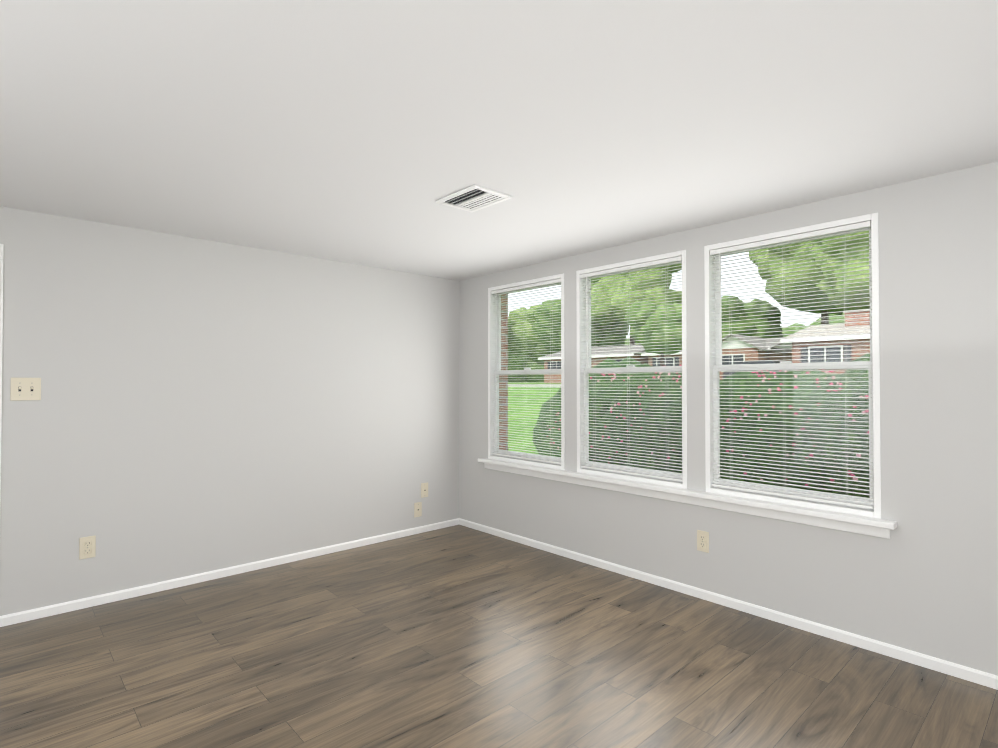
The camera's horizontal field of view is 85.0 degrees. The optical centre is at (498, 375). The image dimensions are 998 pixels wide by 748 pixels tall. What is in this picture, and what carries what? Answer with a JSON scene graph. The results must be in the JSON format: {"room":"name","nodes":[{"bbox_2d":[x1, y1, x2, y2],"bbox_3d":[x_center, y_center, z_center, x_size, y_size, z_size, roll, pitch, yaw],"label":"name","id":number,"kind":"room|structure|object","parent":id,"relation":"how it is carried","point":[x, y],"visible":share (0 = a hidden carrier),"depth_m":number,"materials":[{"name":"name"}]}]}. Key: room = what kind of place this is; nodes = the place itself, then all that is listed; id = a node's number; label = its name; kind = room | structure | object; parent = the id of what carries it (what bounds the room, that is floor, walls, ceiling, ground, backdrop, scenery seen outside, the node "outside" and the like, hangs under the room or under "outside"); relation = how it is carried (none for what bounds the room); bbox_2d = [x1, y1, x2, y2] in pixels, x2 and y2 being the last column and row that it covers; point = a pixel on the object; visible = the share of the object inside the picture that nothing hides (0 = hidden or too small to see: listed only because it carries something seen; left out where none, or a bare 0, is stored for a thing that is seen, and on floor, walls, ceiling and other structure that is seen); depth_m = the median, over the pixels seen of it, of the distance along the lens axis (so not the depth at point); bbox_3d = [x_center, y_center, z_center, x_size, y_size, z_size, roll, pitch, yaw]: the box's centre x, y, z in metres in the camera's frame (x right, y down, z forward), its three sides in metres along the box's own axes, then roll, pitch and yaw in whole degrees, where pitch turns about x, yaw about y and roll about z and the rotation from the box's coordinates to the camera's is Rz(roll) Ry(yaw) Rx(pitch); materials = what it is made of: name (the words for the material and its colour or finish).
{"room":"empty living room","nodes":[
{"label":"empty living room","id":0,"kind":"room"},
{"bbox_2d":[0,206,459,615],"bbox_3d":[-2.227,0.243,3.877,5.062,2.440,0.140,1,-1,-43],"label":"wall","id":1,"kind":"structure","parent":0,"point":[202,406],"depth_m":3.88,"materials":[{"name":"grey paint"}]},
{"bbox_2d":[0,244,3,509],"bbox_3d":[-3.289,0.339,2.873,0.980,2.220,0.178,1,-1,-43],"label":"door frame","id":2,"kind":"structure","parent":1,"relation":"attached to","point":[1,289],"depth_m":3.16,"materials":[{"name":"white wood"}]},
{"bbox_2d":[10,378,40,400],"bbox_3d":[-2.811,0.079,3.235,0.137,0.136,0.018,1,-1,-43],"label":"light switch","id":3,"kind":"object","parent":1,"relation":"attached to","point":[25,389],"visible":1,"depth_m":3.24,"materials":[{"name":"beige plastic"}]},
{"bbox_2d":[79,536,95,559],"bbox_3d":[-2.591,1.082,3.429,0.083,0.136,0.010,1,-1,-43],"label":"outlet","id":4,"kind":"object","parent":1,"relation":"attached to","point":[87,547],"visible":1,"depth_m":3.43,"materials":[{"name":"beige plastic"}]},
{"bbox_2d":[0,518,459,626],"bbox_3d":[-1.657,1.438,4.281,3.350,0.060,0.013,1,-1,-43],"label":"baseboard","id":5,"kind":"structure","parent":1,"relation":"attached to","point":[14,618],"depth_m":3.85,"materials":[{"name":"white wood"}]},
{"bbox_2d":[414,502,421,517],"bbox_3d":[-0.760,1.258,5.111,0.083,0.136,0.009,1,-1,-43],"label":"jack","id":6,"kind":"object","parent":1,"relation":"attached to","point":[417,509],"visible":1,"depth_m":5.11,"materials":[{"name":"beige plastic"}]},
{"bbox_2d":[421,482,427,497],"bbox_3d":[-0.705,1.085,5.164,0.083,0.136,0.009,1,-1,-43],"label":"jack","id":7,"kind":"object","parent":1,"relation":"attached to","point":[424,489],"visible":1,"depth_m":5.16,"materials":[{"name":"beige plastic"}]},
{"bbox_2d":[0,525,997,747],"bbox_3d":[-0.073,1.493,1.624,5.207,0.120,6.347,1,-1,-43],"label":"floor","id":8,"kind":"structure","parent":0,"point":[458,636],"depth_m":2.68,"materials":[{"name":"brown wood"}]},
{"bbox_2d":[0,0,997,280],"bbox_3d":[-0.073,-1.067,1.659,5.207,0.120,6.347,1,-1,-43],"label":"ceiling","id":9,"kind":"structure","parent":0,"point":[364,132],"depth_m":2.10,"materials":[{"name":"white paint"}]},
{"bbox_2d":[435,184,511,211],"bbox_3d":[-0.142,-0.980,3.036,0.270,0.016,0.350,1,-1,-43],"label":"ceiling vent","id":10,"kind":"object","parent":9,"relation":"in","point":[473,198],"visible":1,"depth_m":3.02,"materials":[{"name":"white metal"}]},
{"bbox_2d":[499,294,507,449],"bbox_3d":[1.743,0.176,3.407,0.145,2.560,6.207,1,-1,-43],"label":"brick wall","id":11,"kind":"structure","parent":0,"point":[505,353],"depth_m":5.29,"materials":[{"name":"red brick"}]},
{"bbox_2d":[459,161,997,675],"bbox_3d":[1.696,0.235,3.268,0.110,2.440,6.067,1,-1,-43],"label":"wall","id":12,"kind":"structure","parent":0,"point":[923,579],"depth_m":2.84,"materials":[{"name":"grey paint"}]},
{"bbox_2d":[488,273,564,469],"bbox_3d":[0.256,-0.029,4.836,0.114,1.610,0.940,1,-1,-43],"label":"window","id":13,"kind":"structure","parent":12,"relation":"in","point":[491,349],"depth_m":4.97,"materials":[{"name":"white"}]},
{"bbox_2d":[491,278,560,463],"bbox_3d":[0.225,-0.033,4.807,0.046,1.533,0.868,1,-1,-43],"label":"window blind","id":14,"kind":"object","parent":13,"relation":"attached to","point":[526,287],"visible":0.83,"depth_m":4.77,"materials":[{"name":"white plastic"}]},
{"bbox_2d":[576,250,686,488],"bbox_3d":[0.982,-0.040,4.046,0.114,1.610,0.945,1,-1,-43],"label":"window","id":15,"kind":"structure","parent":12,"relation":"in","point":[580,366],"depth_m":4.10,"materials":[{"name":"white"}]},
{"bbox_2d":[580,256,682,481],"bbox_3d":[0.951,-0.044,4.018,0.046,1.533,0.873,1,-1,-43],"label":"window blind","id":16,"kind":"object","parent":15,"relation":"attached to","point":[638,266],"visible":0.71,"depth_m":4.00,"materials":[{"name":"white plastic"}]},
{"bbox_2d":[478,458,896,538],"bbox_3d":[0.937,0.812,3.980,0.115,0.095,3.245,1,-1,-43],"label":"window sill","id":17,"kind":"structure","parent":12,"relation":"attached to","point":[871,526],"depth_m":3.46,"materials":[{"name":"white wood"}]},
{"bbox_2d":[697,530,708,552],"bbox_3d":[1.333,1.084,3.563,0.010,0.136,0.083,1,-1,-43],"label":"outlet","id":18,"kind":"object","parent":12,"relation":"attached to","point":[702,541],"visible":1,"depth_m":3.56,"materials":[{"name":"beige plastic"}]},
{"bbox_2d":[460,518,997,689],"bbox_3d":[1.652,1.424,3.211,0.013,0.060,6.067,1,-1,-43],"label":"baseboard","id":19,"kind":"structure","parent":12,"relation":"attached to","point":[941,666],"depth_m":3.21,"materials":[{"name":"white wood"}]},
{"bbox_2d":[704,213,880,518],"bbox_3d":[1.714,-0.051,3.249,0.114,1.610,0.960,1,-1,-43],"label":"window","id":20,"kind":"structure","parent":12,"relation":"in","point":[875,512],"depth_m":3.20,"materials":[{"name":"white"}]},
{"bbox_2d":[710,221,873,508],"bbox_3d":[1.683,-0.054,3.221,0.046,1.533,0.888,1,-1,-43],"label":"window blind","id":21,"kind":"object","parent":20,"relation":"attached to","point":[851,227],"visible":0.94,"depth_m":3.18,"materials":[{"name":"white plastic"}]},
{"label":"outside","id":22,"kind":"structure","parent":0,"visible":0},
{"bbox_2d":[508,382,560,453],"bbox_3d":[41.418,1.931,78.575,160.000,2.116,220.000,1,-1,-43],"label":"lawn","id":23,"kind":"structure","parent":22,"point":[525,408],"depth_m":19.31,"materials":[{"name":"green plant"}]},
{"bbox_2d":[508,321,511,336],"bbox_3d":[-3.113,-3.961,72.983,11.088,10.084,10.837,1,-1,-43],"label":"tree","id":24,"kind":"object","parent":23,"relation":"on","point":[510,335],"depth_m":72.33,"materials":[{"name":"green plant"}]},
{"bbox_2d":[508,346,512,360],"bbox_3d":[-2.421,-3.945,91.957,12.243,10.562,11.843,1,-1,-43],"label":"tree","id":25,"kind":"object","parent":23,"relation":"on","point":[511,354],"depth_m":91.74,"materials":[{"name":"green plant"}]},
{"bbox_2d":[508,304,557,363],"bbox_3d":[6.450,-4.358,74.692,10.092,10.924,11.212,1,-1,-43],"label":"tree","id":26,"kind":"object","parent":23,"relation":"on","point":[521,351],"depth_m":72.65,"materials":[{"name":"green plant"}]},
{"bbox_2d":[532,298,628,351],"bbox_3d":[10.515,-4.846,69.603,12.946,11.762,11.853,1,-1,-43],"label":"tree","id":27,"kind":"object","parent":23,"relation":"on","point":[611,334],"depth_m":66.50,"materials":[{"name":"green plant"}]},
{"bbox_2d":[538,344,647,382],"bbox_3d":[11.205,-1.101,54.573,10.650,3.770,11.400,1,-1,-43],"label":"house","id":28,"kind":"structure","parent":23,"relation":"on","point":[619,359],"depth_m":51.53,"materials":[{"name":"red brick"}]},
{"bbox_2d":[591,263,681,344],"bbox_3d":[15.132,-7.664,62.030,12.692,17.196,13.051,1,-1,-43],"label":"tree","id":29,"kind":"object","parent":23,"relation":"on","point":[673,299],"depth_m":58.70,"materials":[{"name":"green plant"}]},
{"bbox_2d":[624,300,681,365],"bbox_3d":[10.775,-2.071,36.370,4.650,5.860,5.120,1,-1,-43],"label":"tree","id":30,"kind":"object","parent":23,"relation":"on","point":[648,347],"depth_m":35.00,"materials":[{"name":"green plant"}]},
{"bbox_2d":[508,313,844,381],"bbox_3d":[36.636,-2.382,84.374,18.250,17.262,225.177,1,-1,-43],"label":"tree","id":31,"kind":"object","parent":23,"relation":"on","point":[514,362],"depth_m":111.94,"materials":[{"name":"green plant"}]},
{"bbox_2d":[533,354,869,498],"bbox_3d":[2.740,1.002,5.464,2.391,2.517,6.000,1,-1,-43],"label":"bushes","id":32,"kind":"object","parent":23,"relation":"on","point":[640,376],"depth_m":5.06,"materials":[{"name":"green plant"}]},
{"bbox_2d":[641,335,791,379],"bbox_3d":[19.279,-1.202,46.715,11.400,3.720,10.900,1,-1,-43],"label":"house","id":33,"kind":"structure","parent":23,"relation":"on","point":[674,357],"depth_m":41.20,"materials":[{"name":"red brick"}]},
{"bbox_2d":[722,296,782,337],"bbox_3d":[26.601,-3.913,60.552,9.561,9.653,9.519,1,-1,-43],"label":"tree","id":34,"kind":"object","parent":23,"relation":"on","point":[769,332],"depth_m":57.43,"materials":[{"name":"green plant"}]},
{"bbox_2d":[723,361,787,377],"bbox_3d":[15.022,-0.102,30.422,1.840,1.400,4.300,1,-1,-43],"label":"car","id":35,"kind":"object","parent":23,"relation":"on","point":[750,362],"depth_m":29.96,"materials":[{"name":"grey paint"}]},
{"bbox_2d":[749,241,843,323],"bbox_3d":[31.345,-8.381,53.061,14.281,18.388,14.072,1,-1,-43],"label":"tree","id":36,"kind":"object","parent":23,"relation":"on","point":[795,280],"depth_m":51.17,"materials":[{"name":"green plant"}]},
{"bbox_2d":[780,309,869,373],"bbox_3d":[24.533,-1.620,28.999,10.650,4.420,14.700,1,-1,-43],"label":"house","id":37,"kind":"structure","parent":23,"relation":"on","point":[857,343],"depth_m":30.27,"materials":[{"name":"red brick"}]},
{"bbox_2d":[809,231,869,310],"bbox_3d":[28.744,-6.508,39.395,11.308,14.276,10.929,1,-1,-43],"label":"tree","id":38,"kind":"object","parent":23,"relation":"on","point":[845,270],"depth_m":38.49,"materials":[{"name":"green plant"}]},
{"bbox_2d":[508,385,560,386],"bbox_3d":[-1.197,0.730,39.409,8.300,0.220,220.000,1,-1,-43],"label":"street","id":39,"kind":"structure","parent":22,"point":[534,386],"depth_m":29.83,"materials":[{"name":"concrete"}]}
]}

